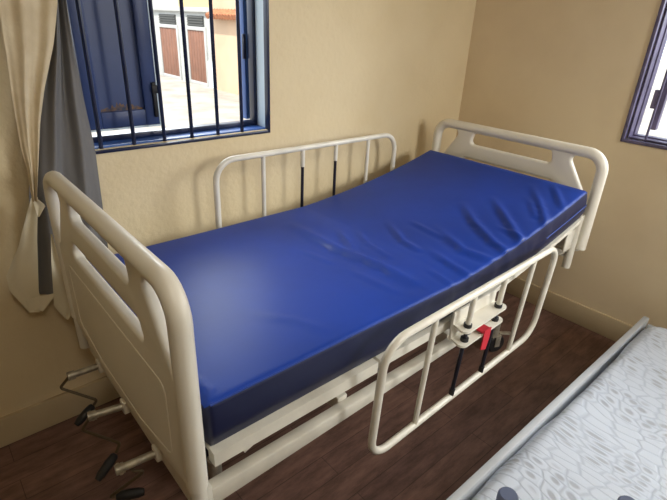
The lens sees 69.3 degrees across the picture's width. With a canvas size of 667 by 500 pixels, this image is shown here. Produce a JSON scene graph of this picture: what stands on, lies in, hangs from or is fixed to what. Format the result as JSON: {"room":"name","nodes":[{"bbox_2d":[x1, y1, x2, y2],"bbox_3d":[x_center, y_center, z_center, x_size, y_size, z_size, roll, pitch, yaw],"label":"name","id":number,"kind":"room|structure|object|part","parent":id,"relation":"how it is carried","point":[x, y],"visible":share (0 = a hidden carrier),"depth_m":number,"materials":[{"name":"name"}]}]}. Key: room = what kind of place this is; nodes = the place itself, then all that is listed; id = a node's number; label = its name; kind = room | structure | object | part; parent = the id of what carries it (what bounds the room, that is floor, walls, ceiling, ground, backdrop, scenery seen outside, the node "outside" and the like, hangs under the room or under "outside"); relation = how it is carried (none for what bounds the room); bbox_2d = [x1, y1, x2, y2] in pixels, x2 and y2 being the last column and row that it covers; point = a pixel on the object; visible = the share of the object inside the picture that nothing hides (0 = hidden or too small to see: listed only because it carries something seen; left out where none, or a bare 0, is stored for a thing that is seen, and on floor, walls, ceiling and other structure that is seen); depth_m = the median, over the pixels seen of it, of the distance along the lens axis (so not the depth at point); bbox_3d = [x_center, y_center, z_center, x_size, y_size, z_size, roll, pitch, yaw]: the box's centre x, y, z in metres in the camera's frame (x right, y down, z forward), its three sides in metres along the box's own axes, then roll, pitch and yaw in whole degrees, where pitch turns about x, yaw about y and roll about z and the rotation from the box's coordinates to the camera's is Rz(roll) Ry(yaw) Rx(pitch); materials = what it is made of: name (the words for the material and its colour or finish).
{"room":"hospital room","nodes":[
{"label":"hospital room","id":0,"kind":"room"},
{"bbox_2d":[0,0,475,416],"bbox_3d":[-0.717,-0.654,1.776,4.211,2.650,0.140,-18,33,-37],"label":"wall","id":1,"kind":"structure","parent":0,"point":[340,69],"depth_m":2.17,"materials":[{"name":"beige paint"}]},
{"bbox_2d":[0,0,107,318],"bbox_3d":[-0.566,-0.699,1.712,1.317,1.823,0.067,-18,33,-37],"label":"curtain","id":2,"kind":"object","parent":1,"relation":"hanging from","point":[54,131],"visible":0.91,"depth_m":1.55,"materials":[{"name":"beige fabric"}]},
{"bbox_3d":[-0.852,-0.784,1.349,0.242,1.323,0.018,-18,33,-37],"label":"beige panel","id":3,"kind":"part","parent":2,"relation":"part of","materials":[{"name":"fabric"}]},
{"bbox_3d":[-0.898,-0.631,1.439,0.320,1.680,0.042,-18,33,-37],"label":"grey panel","id":4,"kind":"part","parent":2,"relation":"part of","materials":[{"name":"grey fabric"}]},
{"bbox_2d":[0,376,119,447],"bbox_3d":[-0.780,0.531,2.217,4.057,0.127,0.018,-18,33,-37],"label":"baseboard","id":5,"kind":"structure","parent":1,"relation":"attached to","point":[20,424],"depth_m":1.93,"materials":[{"name":"beige paint"}]},
{"bbox_2d":[66,0,269,153],"bbox_3d":[-0.486,-0.966,1.866,1.093,1.028,0.190,-18,33,-37],"label":"window","id":6,"kind":"structure","parent":1,"relation":"in","point":[115,45],"depth_m":1.81,"materials":[{"name":"blue paint"}]},
{"bbox_2d":[66,0,159,129],"bbox_3d":[-0.784,-0.890,1.665,0.270,0.915,0.035,-18,33,-37],"label":"shutter","id":7,"kind":"object","parent":6,"relation":"attached to","point":[99,20],"depth_m":1.76,"materials":[{"name":"blue paint"}]},
{"bbox_3d":[-0.788,-0.890,1.665,0.175,0.805,0.017,-18,33,-37],"label":"panel","id":8,"kind":"part","parent":6,"relation":"part of","materials":[{"name":"blue paint"}]},
{"bbox_3d":[-0.617,-0.470,1.970,0.751,0.008,0.110,-18,33,-37],"label":"sill","id":9,"kind":"part","parent":6,"relation":"part of","materials":[{"name":"blue paint"}]},
{"bbox_2d":[0,291,614,499],"bbox_3d":[0.191,1.146,1.283,4.351,0.100,3.246,-18,33,-37],"label":"floor","id":10,"kind":"structure","parent":0,"point":[60,461],"depth_m":1.93,"materials":[{"name":"brown wood"}]},
{"bbox_2d":[43,119,608,499],"bbox_3d":[0.105,0.162,1.970,2.144,1.082,1.048,-18,33,-37],"label":"hospital bed","id":11,"kind":"object","parent":10,"relation":"on","point":[149,357],"visible":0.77,"depth_m":1.38,"materials":[{"name":"beige plastic"}]},
{"bbox_3d":[-0.846,0.469,1.603,0.106,0.128,0.018,-1,26,-8],"label":"crank arm","id":12,"kind":"part","parent":11,"relation":"part of","materials":[{"name":"grey metal"}]},
{"bbox_3d":[-0.915,0.282,1.754,0.040,0.160,0.039,-18,33,-37],"label":"post","id":13,"kind":"part","parent":11,"relation":"part of","materials":[{"name":"beige metal"}]},
{"bbox_3d":[-0.834,0.553,1.618,0.028,0.051,0.075,18,29,29],"label":"handle","id":14,"kind":"part","parent":11,"relation":"part of","materials":[{"name":"black rubber"}]},
{"bbox_3d":[-0.789,0.390,1.633,0.020,0.044,0.032,-18,33,-37],"label":"mount plate","id":15,"kind":"part","parent":11,"relation":"part of","materials":[{"name":"beige metal"}]},
{"bbox_3d":[-0.696,0.552,1.445,0.103,0.129,0.025,3,25,1],"label":"crank arm","id":16,"kind":"part","parent":11,"relation":"part of","materials":[{"name":"grey metal"}]},
{"bbox_3d":[-0.677,0.647,1.439,0.028,0.052,0.080,14,28,22],"label":"handle","id":17,"kind":"part","parent":11,"relation":"part of","materials":[{"name":"black rubber"}]},
{"bbox_3d":[-0.604,0.171,1.323,0.049,0.607,0.956,-18,33,-37],"label":"footboard","id":18,"kind":"part","parent":11,"relation":"part of","materials":[{"name":"beige plastic"}]},
{"bbox_3d":[-0.635,0.474,1.472,0.020,0.044,0.032,-18,33,-37],"label":"mount plate","id":19,"kind":"part","parent":11,"relation":"part of","materials":[{"name":"beige metal"}]},
{"bbox_3d":[-0.557,0.617,1.300,0.097,0.114,0.030,-4,26,-14],"label":"crank arm","id":20,"kind":"part","parent":11,"relation":"part of","materials":[{"name":"grey metal"}]},
{"bbox_3d":[-0.556,0.669,1.322,0.072,0.029,0.028,-5,26,-16],"label":"handle","id":21,"kind":"part","parent":11,"relation":"part of","materials":[{"name":"black rubber"}]},
{"bbox_3d":[-0.481,0.553,1.320,0.020,0.044,0.032,-18,33,-37],"label":"mount plate","id":22,"kind":"part","parent":11,"relation":"part of","materials":[{"name":"beige metal"}]},
{"bbox_3d":[-0.319,0.598,1.148,0.040,0.160,0.039,-18,33,-37],"label":"post","id":23,"kind":"part","parent":11,"relation":"part of","materials":[{"name":"beige metal"}]},
{"bbox_3d":[-0.203,0.342,1.793,1.085,0.082,0.855,-18,33,-37],"label":"frame","id":24,"kind":"part","parent":11,"relation":"part of","materials":[{"name":"beige metal"}]},
{"bbox_3d":[-0.370,0.265,1.595,0.546,0.040,0.910,-18,33,-37],"label":"foot panel","id":25,"kind":"part","parent":11,"relation":"part of","materials":[{"name":"beige metal"}]},
{"bbox_3d":[-0.149,-0.223,2.272,0.014,0.369,0.014,-18,33,-37],"label":"guide rod","id":26,"kind":"part","parent":11,"relation":"part of","materials":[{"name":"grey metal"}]},
{"bbox_3d":[-0.079,-0.279,2.311,1.079,0.469,0.025,-18,33,-37],"label":"rail","id":27,"kind":"part","parent":11,"relation":"part of","materials":[{"name":"beige metal"}]},
{"bbox_3d":[0.001,-0.273,2.393,0.014,0.369,0.014,-18,33,-37],"label":"guide rod","id":28,"kind":"part","parent":11,"relation":"part of","materials":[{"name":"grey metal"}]},
{"bbox_2d":[89,150,586,445],"bbox_3d":[0.143,-0.053,1.925,1.888,0.292,0.897,-18,33,-37],"label":"mattress","id":29,"kind":"object","parent":11,"relation":"on","point":[283,305],"visible":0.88,"depth_m":1.68,"materials":[{"name":"blue plastic"}]},
{"bbox_3d":[0.035,0.122,1.923,0.508,0.046,0.904,-18,33,-37],"label":"thigh panel","id":30,"kind":"part","parent":11,"relation":"part of","materials":[{"name":"beige metal"}]},
{"bbox_3d":[0.442,0.387,1.693,0.015,0.334,0.028,-18,33,-37],"label":"guide rod","id":31,"kind":"part","parent":11,"relation":"part of","materials":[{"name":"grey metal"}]},
{"bbox_3d":[0.511,0.315,1.724,1.079,0.469,0.044,-20,33,-39],"label":"rail","id":32,"kind":"part","parent":11,"relation":"part of","materials":[{"name":"beige metal"}]},
{"bbox_3d":[0.587,0.335,1.818,0.015,0.334,0.028,-18,33,-37],"label":"guide rod","id":33,"kind":"part","parent":11,"relation":"part of","materials":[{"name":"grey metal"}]},
{"bbox_3d":[0.885,-0.351,2.515,0.049,0.530,0.956,-18,33,-37],"label":"headboard","id":34,"kind":"part","parent":11,"relation":"part of","materials":[{"name":"beige plastic"}]},
{"bbox_3d":[0.536,-0.122,2.294,0.790,0.171,0.897,-18,33,-37],"label":"panel","id":35,"kind":"part","parent":11,"relation":"part of","materials":[{"name":"beige metal"}]},
{"bbox_3d":[1.097,-0.044,2.252,0.075,0.100,0.010,-18,33,-37],"label":"plate","id":36,"kind":"part","parent":11,"relation":"part of","materials":[{"name":"beige metal"}]},
{"bbox_2d":[446,316,655,499],"bbox_3d":[1.135,0.860,1.545,1.915,0.275,0.974,-18,33,-37],"label":"bed","id":37,"kind":"object","parent":10,"relation":"on","point":[472,486],"visible":0.22,"depth_m":1.76,"materials":[{"name":"white metal"}]},
{"bbox_2d":[472,327,666,499],"bbox_3d":[1.140,0.796,1.522,1.859,0.172,0.911,-18,33,-37],"label":"mattress","id":38,"kind":"object","parent":37,"relation":"on","point":[610,442],"visible":0.99,"depth_m":1.62,"materials":[{"name":"white fabric"}]},
{"bbox_2d":[496,487,634,499],"bbox_3d":[0.272,0.760,0.814,0.189,1.005,0.036,3,25,0],"label":"frame","id":39,"kind":"object","parent":10,"relation":"on","point":[504,493],"visible":1,"depth_m":0.60,"materials":[{"name":"grey metal"}]},
{"bbox_3d":[0.196,0.756,0.814,0.025,1.005,0.025,-18,33,-37],"label":"post","id":40,"kind":"part","parent":39,"relation":"part of","materials":[{"name":"grey metal"}]},
{"bbox_3d":[0.348,0.766,0.817,0.025,0.998,0.025,-18,33,-37],"label":"post","id":41,"kind":"part","parent":39,"relation":"part of","materials":[{"name":"grey metal"}]},
{"bbox_2d":[456,0,666,328],"bbox_3d":[1.835,-0.625,1.976,0.140,2.650,2.966,-18,33,-37],"label":"wall","id":42,"kind":"structure","parent":0,"point":[568,71],"depth_m":2.53,"materials":[{"name":"beige paint"}]},
{"bbox_2d":[505,277,632,341],"bbox_3d":[1.728,0.536,2.464,0.016,0.127,2.950,-18,33,-37],"label":"baseboard","id":43,"kind":"structure","parent":42,"relation":"attached to","point":[609,327],"depth_m":2.79,"materials":[{"name":"beige paint"}]},
{"bbox_2d":[620,0,666,149],"bbox_3d":[2.014,-0.779,1.747,0.223,1.040,1.480,-18,33,-37],"label":"window","id":44,"kind":"structure","parent":42,"relation":"in","point":[659,100],"depth_m":2.31,"materials":[{"name":"paint"}]},
{"bbox_3d":[2.008,-0.776,1.741,0.050,1.010,1.456,-18,33,-37],"label":"frame","id":45,"kind":"part","parent":44,"relation":"part of","materials":[{"name":"paint"}]},
{"label":"outside","id":46,"kind":"structure","parent":0,"visible":0},
{"bbox_2d":[92,61,666,137],"bbox_3d":[5.078,-7.889,23.321,100.000,0.200,110.000,-18,33,-37],"label":"ground","id":47,"kind":"structure","parent":46,"point":[174,93],"depth_m":15.28,"materials":[{"name":"concrete"}]},
{"bbox_2d":[152,0,213,87],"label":"door","id":48,"kind":"structure","parent":47,"relation":"on","point":[167,21],"depth_m":19.40,"materials":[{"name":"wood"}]},
{"bbox_2d":[158,14,176,24],"bbox_3d":[-6.911,-9.595,20.048,0.070,0.370,1.630,-18,33,-37],"label":"vent","id":49,"kind":"object","parent":48,"relation":"attached to","point":[164,19],"depth_m":20.00,"materials":[{"name":"grey metal"}]},
{"bbox_3d":[-6.966,-8.461,20.584,0.070,2.120,1.890,-18,33,-37],"label":"door frame","id":50,"kind":"part","parent":48,"relation":"part of","materials":[{"name":"white wood"}]},
{"bbox_3d":[-5.174,-9.735,17.891,0.070,1.320,2.700,-18,33,-37],"label":"panel","id":51,"kind":"part","parent":48,"relation":"part of","materials":[{"name":"yellow"}]},
{"bbox_2d":[186,15,203,26],"bbox_3d":[-5.269,-8.724,18.377,0.070,0.370,1.370,-18,33,-37],"label":"vent","id":52,"kind":"object","parent":48,"relation":"attached to","point":[192,20],"depth_m":18.36,"materials":[{"name":"grey metal"}]},
{"bbox_3d":[-5.323,-7.590,18.913,0.070,2.120,1.630,-18,33,-37],"label":"door frame","id":53,"kind":"part","parent":48,"relation":"part of","materials":[{"name":"white wood"}]},
{"bbox_3d":[-4.698,-6.720,18.508,0.040,0.950,0.400,-18,33,-37],"label":"notice panel","id":54,"kind":"part","parent":48,"relation":"part of","materials":[{"name":"white"}]},
{"bbox_2d":[205,0,238,94],"bbox_3d":[-0.233,-7.016,15.787,4.464,4.200,8.300,-18,33,-37],"label":"house","id":55,"kind":"structure","parent":47,"relation":"on","point":[224,11],"depth_m":17.03,"materials":[{"name":"paint"}]}
]}

